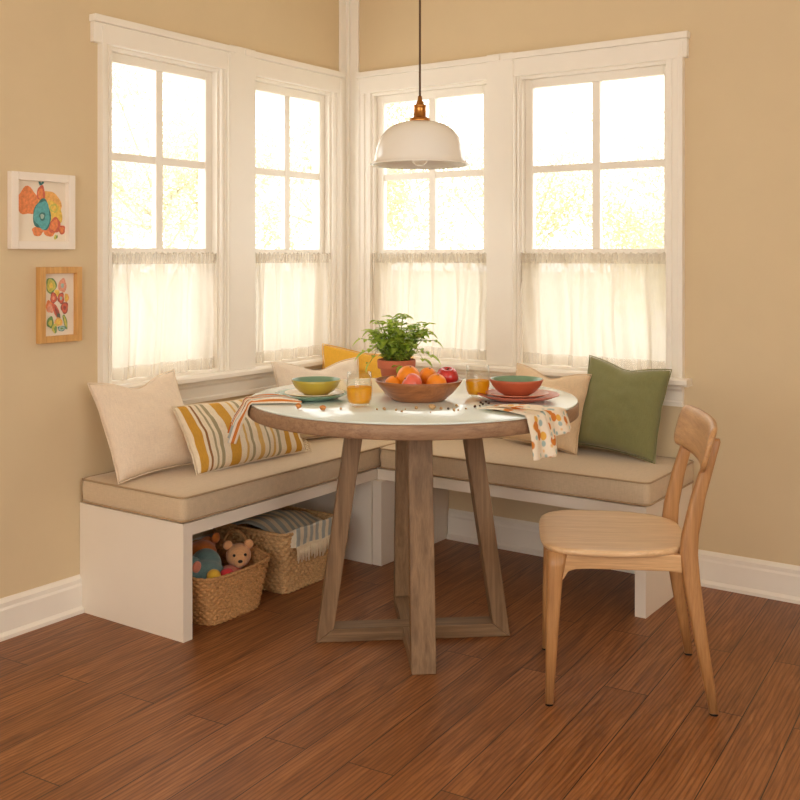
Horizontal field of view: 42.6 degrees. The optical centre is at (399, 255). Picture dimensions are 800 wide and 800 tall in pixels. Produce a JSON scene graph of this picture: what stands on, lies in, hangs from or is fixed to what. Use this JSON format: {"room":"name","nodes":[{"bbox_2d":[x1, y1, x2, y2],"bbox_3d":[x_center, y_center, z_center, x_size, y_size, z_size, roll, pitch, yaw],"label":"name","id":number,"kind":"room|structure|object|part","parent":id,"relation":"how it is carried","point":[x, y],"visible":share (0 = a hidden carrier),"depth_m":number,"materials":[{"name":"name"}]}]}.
{"room":"dining room","nodes":[
{"label":"dining room","id":0,"kind":"room"},
{"bbox_2d":[0,0,338,598],"bbox_3d":[-1.762,-0.075,2.571,0.100,2.550,5.200,0,0,35],"label":"wall","id":1,"kind":"structure","parent":0,"point":[53,437],"depth_m":3.39,"materials":[{"name":"beige paint"}]},
{"bbox_2d":[7,171,74,248],"bbox_3d":[-1.161,-0.145,3.328,0.023,0.246,0.242,0,0,35],"label":"framed drawing","id":2,"kind":"object","parent":1,"relation":"attached to","point":[40,206],"visible":1,"depth_m":3.33,"materials":[{"name":"paper"}]},
{"bbox_2d":[36,267,81,343],"bbox_3d":[-1.124,0.160,3.383,0.023,0.248,0.165,0,0,35],"label":"framed drawing","id":3,"kind":"object","parent":1,"relation":"attached to","point":[58,289],"visible":1,"depth_m":3.38,"materials":[{"name":"brown wood"}]},
{"bbox_2d":[0,533,212,641],"bbox_3d":[-1.851,1.137,2.331,0.026,0.125,4.704,0,0,35],"label":"baseboard","id":4,"kind":"structure","parent":1,"relation":"attached to","point":[23,612],"depth_m":3.32,"materials":[{"name":"beige paint"}]},
{"bbox_2d":[89,13,236,384],"bbox_3d":[-0.893,-0.188,3.796,0.134,1.275,0.687,0,0,35],"label":"window","id":5,"kind":"structure","parent":1,"relation":"in","point":[108,32],"depth_m":3.79,"materials":[{"name":"beige paint"}]},
{"bbox_3d":[-1.014,-0.170,3.539,0.027,1.240,0.053,0,0,35],"label":"casing","id":6,"kind":"part","parent":5,"relation":"part of","materials":[{"name":"beige paint"}]},
{"bbox_3d":[-0.899,-0.356,3.800,0.030,0.723,0.533,0,0,35],"label":"sash","id":7,"kind":"part","parent":5,"relation":"part of","materials":[{"name":"beige paint"}]},
{"bbox_3d":[-0.852,-0.777,3.768,0.034,0.095,0.687,0,0,35],"label":"head casing","id":8,"kind":"part","parent":5,"relation":"part of","materials":[{"name":"beige paint"}]},
{"bbox_2d":[112,252,215,379],"bbox_3d":[-0.867,0.210,3.778,0.038,0.452,0.555,0,0,35],"label":"cafe curtain","id":9,"kind":"object","parent":5,"relation":"hanging from","point":[163,304],"visible":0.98,"depth_m":3.77,"materials":[{"name":"white fabric"}]},
{"bbox_3d":[-0.686,-0.170,4.013,0.027,1.240,0.035,0,0,35],"label":"casing","id":10,"kind":"part","parent":5,"relation":"part of","materials":[{"name":"beige paint"}]},
{"bbox_2d":[116,358,323,404],"bbox_3d":[-0.617,0.502,4.086,0.058,0.105,1.405,0,0,35],"label":"window sill","id":11,"kind":"structure","parent":1,"relation":"attached to","point":[195,388],"depth_m":4.00,"materials":[{"name":"beige paint"}]},
{"bbox_2d":[229,45,255,370],"bbox_3d":[-0.634,-0.190,4.087,0.028,1.280,0.145,0,0,35],"label":"trim","id":12,"kind":"structure","parent":1,"relation":"attached to","point":[242,67],"depth_m":4.08,"materials":[{"name":"beige paint"}]},
{"bbox_2d":[245,49,345,365],"bbox_3d":[-0.484,-0.188,4.387,0.134,1.275,0.650,0,0,35],"label":"window","id":13,"kind":"structure","parent":1,"relation":"in","point":[326,176],"depth_m":4.57,"materials":[{"name":"beige paint"}]},
{"bbox_3d":[-0.490,-0.356,4.391,0.030,0.723,0.496,0,0,35],"label":"sash","id":14,"kind":"part","parent":13,"relation":"part of","materials":[{"name":"beige paint"}]},
{"bbox_2d":[256,252,330,362],"bbox_3d":[-0.458,0.210,4.369,0.038,0.452,0.518,0,0,35],"label":"cafe curtain","id":15,"kind":"object","parent":13,"relation":"hanging from","point":[292,289],"visible":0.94,"depth_m":4.34,"materials":[{"name":"white fabric"}]},
{"bbox_3d":[-0.443,-0.777,4.358,0.034,0.095,0.650,0,0,35],"label":"head casing","id":16,"kind":"part","parent":13,"relation":"part of","materials":[{"name":"beige paint"}]},
{"bbox_3d":[-0.282,-0.170,4.596,0.027,1.240,0.055,0,0,35],"label":"casing","id":17,"kind":"part","parent":13,"relation":"part of","materials":[{"name":"beige paint"}]},
{"bbox_2d":[339,0,358,351],"bbox_3d":[-0.230,-0.450,4.634,0.070,1.800,0.065,0,0,35],"label":"trim","id":18,"kind":"structure","parent":1,"relation":"attached to","point":[348,9],"depth_m":4.64,"materials":[{"name":"beige paint"}]},
{"bbox_2d":[0,539,799,799],"bbox_3d":[0.088,1.230,1.290,4.600,0.060,5.400,0,0,35],"label":"floor","id":19,"kind":"structure","parent":0,"point":[249,707],"depth_m":2.72,"materials":[{"name":"brown wood"}]},
{"bbox_2d":[80,467,379,642],"bbox_3d":[-0.456,1.016,3.927,0.498,0.367,1.476,0,0,35],"label":"bench","id":20,"kind":"object","parent":19,"relation":"on","point":[136,569],"visible":0.62,"depth_m":3.34,"materials":[{"name":"paint"}]},
{"bbox_3d":[-0.866,1.036,3.336,0.498,0.327,0.038,0,0,35],"label":"panel","id":21,"kind":"part","parent":20,"relation":"part of","materials":[{"name":"paint"}]},
{"bbox_2d":[82,436,394,522],"bbox_3d":[-0.454,0.786,3.917,0.502,0.095,1.482,0,0,35],"label":"bench cushion","id":22,"kind":"object","parent":20,"relation":"on","point":[175,494],"visible":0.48,"depth_m":3.42,"materials":[{"name":"beige fabric"}]},
{"bbox_2d":[87,370,192,483],"bbox_3d":[-0.862,0.576,3.514,0.181,0.332,0.386,0,0,38],"label":"throw pillow","id":23,"kind":"object","parent":22,"relation":"on","point":[143,432],"visible":0.94,"depth_m":3.44,"materials":[{"name":"beige fabric"}]},
{"bbox_2d":[172,396,311,474],"bbox_3d":[-0.560,0.627,3.704,0.168,0.230,0.552,0,0,42],"label":"lumbar pillow","id":24,"kind":"object","parent":22,"relation":"on","point":[204,426],"visible":0.62,"depth_m":3.58,"materials":[{"name":"fabric"}]},
{"bbox_2d":[271,357,358,438],"bbox_3d":[-0.319,0.585,4.196,0.404,0.314,0.161,0,0,-32],"label":"throw pillow","id":25,"kind":"object","parent":22,"relation":"on","point":[283,373],"visible":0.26,"depth_m":4.18,"materials":[{"name":"beige fabric"}]},
{"bbox_2d":[322,343,413,377],"bbox_3d":[-0.153,0.560,4.407,0.442,0.364,0.139,0,0,-8],"label":"throw pillow","id":26,"kind":"object","parent":22,"relation":"on","point":[332,355],"visible":0.16,"depth_m":4.41,"materials":[{"name":"yellow fabric"}]},
{"bbox_3d":[-0.305,1.036,4.146,0.498,0.327,0.038,0,0,35],"label":"corner panel","id":27,"kind":"part","parent":20,"relation":"part of","materials":[{"name":"paint"}]},
{"bbox_2d":[192,529,269,625],"bbox_3d":[-0.685,1.087,3.511,0.393,0.227,0.374,0,0,35],"label":"wicker basket","id":28,"kind":"object","parent":19,"relation":"on","point":[215,600],"visible":0.36,"depth_m":3.38,"materials":[{"name":"brown wicker"}]},
{"bbox_2d":[192,533,219,555],"bbox_3d":[-0.687,1.030,3.579,0.101,0.116,0.137,0,0,35],"label":"toy","id":29,"kind":"object","parent":28,"relation":"in","point":[209,542],"visible":0.44,"depth_m":3.56,"materials":[{"name":"orange fabric"}]},
{"bbox_2d":[192,548,233,578],"bbox_3d":[-0.650,1.063,3.411,0.194,0.160,0.197,0,0,35],"label":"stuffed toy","id":30,"kind":"object","parent":28,"relation":"in","point":[206,562],"visible":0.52,"depth_m":3.38,"materials":[{"name":"teal fabric"}]},
{"bbox_3d":[-0.585,1.002,3.656,0.122,0.057,0.012,0,0,35],"label":"handle","id":31,"kind":"part","parent":28,"relation":"part of","materials":[{"name":"wicker"}]},
{"bbox_2d":[223,539,253,571],"bbox_3d":[-0.565,1.051,3.529,0.126,0.137,0.113,0,0,-15],"label":"plush bear","id":32,"kind":"object","parent":28,"relation":"in","point":[238,555],"visible":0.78,"depth_m":3.52},
{"bbox_2d":[213,506,332,593],"bbox_3d":[-0.463,1.091,3.849,0.387,0.219,0.348,0,0,35],"label":"wicker basket","id":33,"kind":"object","parent":19,"relation":"on","point":[284,575],"visible":0.33,"depth_m":3.67,"materials":[{"name":"brown wicker"}]},
{"bbox_2d":[230,510,332,563],"bbox_3d":[-0.440,1.027,3.820,0.359,0.138,0.306,0,0,35],"label":"striped throw","id":34,"kind":"object","parent":33,"relation":"in","point":[308,529],"visible":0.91,"depth_m":3.74,"materials":[{"name":"grey fabric"}]},
{"bbox_2d":[248,378,578,674],"bbox_3d":[0.041,0.822,3.240,1.034,0.755,1.034,0,0,-5],"label":"dining table","id":35,"kind":"object","parent":19,"relation":"on","point":[413,431],"visible":0.71,"depth_m":3.05,"materials":[{"name":"brown wood"}]},
{"bbox_2d":[227,394,301,443],"bbox_3d":[-0.411,0.495,3.098,0.243,0.148,0.084,0,0,7],"label":"cloth napkin","id":36,"kind":"object","parent":35,"relation":"on","point":[238,418],"visible":1,"depth_m":3.08,"materials":[{"name":"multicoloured fabric"}]},
{"bbox_2d":[275,389,346,401],"bbox_3d":[-0.275,0.434,3.184,0.226,0.020,0.226,0,0,35],"label":"dinner plate","id":37,"kind":"object","parent":35,"relation":"on","point":[305,399],"visible":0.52,"depth_m":3.10,"materials":[{"name":"green ceramic"}]},
{"bbox_2d":[284,389,343,396],"bbox_3d":[-0.266,0.428,3.184,0.186,0.014,0.186,0,0,35],"label":"plate","id":38,"kind":"object","parent":37,"relation":"on","point":[293,392],"visible":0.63,"depth_m":3.18,"materials":[{"name":"beige ceramic"}]},
{"bbox_2d":[291,376,340,395],"bbox_3d":[-0.260,0.406,3.181,0.154,0.047,0.154,0,0,35],"label":"bowl","id":39,"kind":"object","parent":38,"relation":"on","point":[310,385],"visible":0.99,"depth_m":3.14,"materials":[{"name":"yellow ceramic"}]},
{"bbox_3d":[-0.186,0.846,3.219,0.154,0.706,0.072,0,0,-5],"label":"leg","id":40,"kind":"part","parent":35,"relation":"part of","materials":[{"name":"brown wood"}]},
{"bbox_2d":[346,375,371,406],"bbox_3d":[-0.120,0.394,3.035,0.077,0.100,0.077,0,0,35],"label":"juice glass","id":41,"kind":"object","parent":35,"relation":"on","point":[356,394],"visible":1,"depth_m":3.01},
{"bbox_2d":[353,313,443,376],"bbox_3d":[-0.009,0.318,3.444,0.267,0.251,0.223,0,0,35],"label":"potted fern","id":42,"kind":"object","parent":35,"relation":"on","point":[396,350],"visible":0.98,"depth_m":3.42,"materials":[{"name":"plant"}]},
{"bbox_2d":[377,358,415,376],"bbox_3d":[-0.012,0.396,3.450,0.130,0.096,0.130,0,0,35],"label":"pot","id":43,"kind":"object","parent":42,"relation":"attached to","point":[388,366],"depth_m":3.40,"materials":[{"name":"ceramic"}]},
{"bbox_3d":[0.020,0.846,3.467,0.072,0.706,0.154,0,0,-5],"label":"leg","id":44,"kind":"part","parent":35,"relation":"part of","materials":[{"name":"brown wood"}]},
{"bbox_3d":[0.041,0.447,3.240,1.028,0.006,1.028,0,0,-5],"label":"glass","id":45,"kind":"part","parent":35,"relation":"part of","materials":[{"name":"clear glass"}]},
{"bbox_2d":[375,375,462,402],"bbox_3d":[0.058,0.412,3.165,0.270,0.063,0.270,0,0,35],"label":"fruit bowl","id":46,"kind":"object","parent":35,"relation":"on","point":[407,393],"visible":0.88,"depth_m":3.07,"materials":[{"name":"brown wood"}]},
{"bbox_2d":[385,376,400,383],"bbox_3d":[-0.020,0.394,3.145,0.054,0.052,0.054,0,0,35],"label":"orange","id":47,"kind":"object","parent":46,"relation":"in","point":[392,379],"visible":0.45,"depth_m":3.13,"materials":[{"name":"orange food"}]},
{"bbox_2d":[397,365,419,383],"bbox_3d":[0.026,0.371,3.153,0.072,0.069,0.072,0,0,35],"label":"orange","id":48,"kind":"object","parent":46,"relation":"in","point":[404,371],"visible":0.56,"depth_m":3.13,"materials":[{"name":"orange food"}]},
{"bbox_2d":[402,373,421,383],"bbox_3d":[0.035,0.386,3.093,0.063,0.064,0.065,0,0,-30],"label":"apple","id":49,"kind":"object","parent":46,"relation":"in","point":[411,378],"visible":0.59,"depth_m":3.07,"materials":[{"name":"red food"}]},
{"bbox_2d":[420,367,436,383],"bbox_3d":[0.088,0.378,3.217,0.058,0.056,0.058,0,0,35],"label":"orange","id":50,"kind":"object","parent":46,"relation":"in","point":[426,372],"visible":0.62,"depth_m":3.20,"materials":[{"name":"orange food"}]},
{"bbox_2d":[426,374,446,383],"bbox_3d":[0.111,0.388,3.115,0.062,0.060,0.062,0,0,35],"label":"orange","id":51,"kind":"object","parent":46,"relation":"in","point":[434,378],"visible":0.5,"depth_m":3.09,"materials":[{"name":"orange food"}]},
{"bbox_2d":[437,366,457,382],"bbox_3d":[0.146,0.373,3.171,0.069,0.059,0.069,0,0,-30],"label":"apple","id":52,"kind":"object","parent":46,"relation":"in","point":[450,374],"visible":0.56,"depth_m":3.15,"materials":[{"name":"red food"}]},
{"bbox_3d":[0.062,0.846,3.014,0.072,0.706,0.154,0,0,-5],"label":"leg","id":53,"kind":"part","parent":35,"relation":"part of","materials":[{"name":"brown wood"}]},
{"bbox_2d":[429,404,435,408],"bbox_3d":[0.092,0.435,2.961,0.020,0.016,0.023,0,0,-24],"label":"hazelnut","id":54,"kind":"object","parent":35,"relation":"on","point":[431,406],"visible":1,"depth_m":2.95,"materials":[{"name":"brown food"}]},
{"bbox_2d":[465,365,489,397],"bbox_3d":[0.245,0.394,3.225,0.077,0.100,0.077,0,0,35],"label":"juice glass","id":55,"kind":"object","parent":35,"relation":"on","point":[473,386],"visible":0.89,"depth_m":3.20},
{"bbox_3d":[0.267,0.846,3.261,0.154,0.706,0.072,0,0,-5],"label":"leg","id":56,"kind":"part","parent":35,"relation":"part of","materials":[{"name":"brown wood"}]},
{"bbox_2d":[478,389,559,402],"bbox_3d":[0.366,0.434,3.165,0.252,0.020,0.252,0,0,35],"label":"dinner plate","id":57,"kind":"object","parent":35,"relation":"on","point":[552,394],"visible":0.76,"depth_m":3.09,"materials":[{"name":"ceramic"}]},
{"bbox_2d":[485,389,548,398],"bbox_3d":[0.361,0.428,3.165,0.196,0.016,0.196,0,0,35],"label":"plate","id":58,"kind":"object","parent":57,"relation":"on","point":[493,392],"visible":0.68,"depth_m":3.15,"materials":[{"name":"ceramic"}]},
{"bbox_2d":[490,376,543,395],"bbox_3d":[0.360,0.404,3.167,0.166,0.050,0.166,0,0,35],"label":"bowl","id":59,"kind":"object","parent":58,"relation":"on","point":[506,385],"visible":0.99,"depth_m":3.12,"materials":[{"name":"ceramic"}]},
{"bbox_2d":[477,404,570,460],"bbox_3d":[0.366,0.493,2.940,0.205,0.137,0.211,0,0,-45],"label":"cloth napkin","id":60,"kind":"object","parent":35,"relation":"on","point":[545,423],"visible":1,"depth_m":2.86,"materials":[{"name":"fabric"}]},
{"bbox_2d":[373,468,691,618],"bbox_3d":[0.484,1.016,3.878,1.096,0.367,0.490,0,0,35],"label":"bench","id":61,"kind":"object","parent":19,"relation":"on","point":[653,589],"visible":0.38,"depth_m":3.71,"materials":[{"name":"paint"}]},
{"bbox_3d":[0.050,1.036,4.179,0.041,0.327,0.490,0,0,35],"label":"corner panel","id":62,"kind":"part","parent":61,"relation":"part of","materials":[{"name":"paint"}]},
{"bbox_2d":[380,437,693,506],"bbox_3d":[0.497,0.785,3.878,1.106,0.095,0.464,0,0,35],"label":"bench cushion","id":63,"kind":"object","parent":61,"relation":"on","point":[595,474],"visible":0.66,"depth_m":3.65,"materials":[{"name":"beige fabric"}]},
{"bbox_2d":[503,363,591,454],"bbox_3d":[0.561,0.586,3.961,0.149,0.312,0.389,0,0,-42],"label":"throw pillow","id":64,"kind":"object","parent":63,"relation":"on","point":[577,386],"visible":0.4,"depth_m":3.85,"materials":[{"name":"fabric"}]},
{"bbox_2d":[578,355,671,463],"bbox_3d":[0.814,0.560,3.786,0.179,0.364,0.354,0,0,-36],"label":"throw pillow","id":65,"kind":"object","parent":63,"relation":"on","point":[622,409],"visible":0.97,"depth_m":3.71,"materials":[{"name":"green fabric"}]},
{"bbox_3d":[0.928,1.036,3.590,0.038,0.327,0.458,0,0,35],"label":"panel","id":66,"kind":"part","parent":61,"relation":"part of","materials":[{"name":"paint"}]},
{"bbox_2d":[539,405,720,716],"bbox_3d":[0.638,0.825,2.909,0.480,0.751,0.485,0,0,7],"label":"dining chair","id":67,"kind":"object","parent":19,"relation":"on","point":[570,539],"visible":1,"depth_m":2.74,"materials":[{"name":"brown wood"}]},
{"bbox_3d":[0.462,0.993,3.113,0.060,0.402,0.048,0,0,7],"label":"leg","id":68,"kind":"part","parent":67,"relation":"part of","materials":[{"name":"brown wood"}]},
{"bbox_3d":[0.419,0.993,2.751,0.060,0.402,0.048,0,0,7],"label":"leg","id":69,"kind":"part","parent":67,"relation":"part of","materials":[{"name":"brown wood"}]},
{"bbox_3d":[0.600,0.785,2.913,0.404,0.018,0.446,0,0,7],"label":"seat","id":70,"kind":"part","parent":67,"relation":"part of","materials":[{"name":"brown wood"}]},
{"bbox_3d":[0.594,0.830,2.736,0.349,0.075,0.022,0,0,5],"label":"rail","id":71,"kind":"part","parent":67,"relation":"part of","materials":[{"name":"brown wood"}]},
{"bbox_3d":[0.837,0.839,3.072,0.106,0.710,0.063,0,0,7],"label":"leg","id":72,"kind":"part","parent":67,"relation":"part of","materials":[{"name":"brown wood"}]},
{"bbox_3d":[0.841,0.508,2.885,0.071,0.118,0.485,0,0,7],"label":"backrest","id":73,"kind":"part","parent":67,"relation":"part of","materials":[{"name":"brown wood"}]},
{"bbox_3d":[0.794,0.839,2.704,0.106,0.710,0.063,0,0,7],"label":"leg","id":74,"kind":"part","parent":67,"relation":"part of","materials":[{"name":"brown wood"}]},
{"bbox_2d":[359,0,799,565],"bbox_3d":[1.556,-0.075,3.497,4.500,2.550,0.100,0,0,35],"label":"wall","id":75,"kind":"structure","parent":0,"point":[742,67],"depth_m":3.69,"materials":[{"name":"beige paint"}]},
{"bbox_2d":[356,55,499,363],"bbox_3d":[0.140,-0.188,4.457,0.740,1.275,0.134,0,0,35],"label":"window","id":76,"kind":"structure","parent":75,"relation":"in","point":[371,105],"depth_m":4.57,"materials":[{"name":"beige paint"}]},
{"bbox_3d":[-0.163,-0.170,4.610,0.067,1.240,0.027,0,0,35],"label":"casing","id":77,"kind":"part","parent":76,"relation":"part of","materials":[{"name":"beige paint"}]},
{"bbox_3d":[0.113,-0.777,4.415,0.738,0.095,0.034,0,0,35],"label":"head casing","id":78,"kind":"part","parent":76,"relation":"part of","materials":[{"name":"beige paint"}]},
{"bbox_2d":[372,252,486,360],"bbox_3d":[0.123,0.210,4.430,0.605,0.452,0.038,0,0,35],"label":"cafe curtain","id":79,"kind":"object","parent":76,"relation":"hanging from","point":[448,291],"visible":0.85,"depth_m":4.39,"materials":[{"name":"white fabric"}]},
{"bbox_3d":[0.145,-0.356,4.463,0.584,0.723,0.030,0,0,35],"label":"sash","id":80,"kind":"part","parent":76,"relation":"part of","materials":[{"name":"beige paint"}]},
{"bbox_2d":[487,52,513,366],"bbox_3d":[0.414,-0.190,4.210,0.122,1.280,0.028,0,0,35],"label":"trim","id":81,"kind":"structure","parent":75,"relation":"attached to","point":[499,73],"depth_m":4.20,"materials":[{"name":"beige paint"}]},
{"bbox_2d":[415,359,691,406],"bbox_3d":[0.425,0.502,4.184,1.542,0.105,0.058,0,0,35],"label":"window sill","id":82,"kind":"structure","parent":75,"relation":"attached to","point":[674,396],"depth_m":4.15,"materials":[{"name":"beige paint"}]},
{"bbox_2d":[502,31,689,378],"bbox_3d":[0.770,-0.188,4.021,0.773,1.275,0.134,0,0,35],"label":"window","id":83,"kind":"structure","parent":75,"relation":"in","point":[673,47],"depth_m":4.00,"materials":[{"name":"beige paint"}]},
{"bbox_3d":[0.472,-0.170,4.170,0.018,1.240,0.027,0,0,35],"label":"casing","id":84,"kind":"part","parent":83,"relation":"part of","materials":[{"name":"beige paint"}]},
{"bbox_2d":[521,252,665,370],"bbox_3d":[0.752,0.210,3.994,0.640,0.452,0.038,0,0,35],"label":"cafe curtain","id":85,"kind":"object","parent":83,"relation":"attached to","point":[611,308],"visible":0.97,"depth_m":3.99,"materials":[{"name":"white fabric"}]},
{"bbox_3d":[0.775,-0.356,4.027,0.619,0.723,0.030,0,0,35],"label":"sash","id":86,"kind":"part","parent":83,"relation":"part of","materials":[{"name":"beige paint"}]},
{"bbox_3d":[0.742,-0.777,3.979,0.773,0.095,0.034,0,0,35],"label":"head casing","id":87,"kind":"part","parent":83,"relation":"part of","materials":[{"name":"beige paint"}]},
{"bbox_3d":[1.016,-0.170,3.794,0.068,1.240,0.027,0,0,35],"label":"casing","id":88,"kind":"part","parent":83,"relation":"part of","materials":[{"name":"beige paint"}]},
{"bbox_2d":[446,508,799,603],"bbox_3d":[1.787,1.137,3.261,3.850,0.125,0.026,0,0,35],"label":"baseboard","id":89,"kind":"structure","parent":75,"relation":"attached to","point":[721,571],"depth_m":3.70,"materials":[{"name":"beige paint"}]},
{"bbox_3d":[0.088,-1.390,1.290,4.600,0.080,5.400,0,0,35],"label":"ceiling","id":90,"kind":"structure","parent":0,"visible":0},
{"bbox_2d":[370,0,469,169],"bbox_3d":[0.063,-0.817,3.240,0.314,1.066,0.314,0,0,35],"label":"pendant lamp","id":91,"kind":"object","parent":90,"relation":"hanging from","point":[419,143],"visible":1,"depth_m":3.14,"materials":[{"name":"white glass"}]},
{"bbox_3d":[0.063,-0.356,3.240,0.314,0.138,0.314,0,0,35],"label":"lamp shade","id":92,"kind":"part","parent":91,"relation":"part of","materials":[{"name":"white glass"}]},
{"bbox_3d":[0.063,-0.912,3.240,0.007,0.835,0.007,0,0,35],"label":"cord","id":93,"kind":"part","parent":91,"relation":"part of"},
{"bbox_3d":[0.063,-0.352,3.240,0.062,0.137,0.062,0,0,35],"label":"bulb","id":94,"kind":"part","parent":91,"relation":"part of","materials":[{"name":"white glass"}]},
{"label":"outside","id":95,"kind":"structure","parent":0,"visible":0},
{"bbox_3d":[13.102,1.650,50.298,110.000,0.100,89.800,0,0,35],"label":"lawn","id":96,"kind":"structure","parent":95,"visible":0},
{"bbox_2d":[112,64,308,247],"bbox_3d":[-2.668,-0.650,10.907,3.577,4.508,3.939,0,0,39],"label":"tree","id":97,"kind":"object","parent":96,"relation":"on","point":[182,176],"visible":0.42,"depth_m":10.68,"materials":[{"name":"green plant"}]},
{"bbox_2d":[186,96,480,249],"bbox_3d":[-0.747,-0.847,12.871,4.427,4.899,4.038,0,0,-5],"label":"tree","id":98,"kind":"object","parent":96,"relation":"on","point":[398,199],"visible":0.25,"depth_m":12.15,"materials":[{"name":"green plant"}]},
{"bbox_2d":[387,83,663,248],"bbox_3d":[1.496,-0.270,13.139,3.534,3.746,2.918,0,0,11],"label":"tree","id":99,"kind":"object","parent":96,"relation":"on","point":[550,220],"visible":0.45,"depth_m":12.71,"materials":[{"name":"green plant"}]},
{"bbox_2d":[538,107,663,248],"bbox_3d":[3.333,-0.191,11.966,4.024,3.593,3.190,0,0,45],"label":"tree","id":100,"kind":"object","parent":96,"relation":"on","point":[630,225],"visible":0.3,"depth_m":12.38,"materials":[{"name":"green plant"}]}
]}

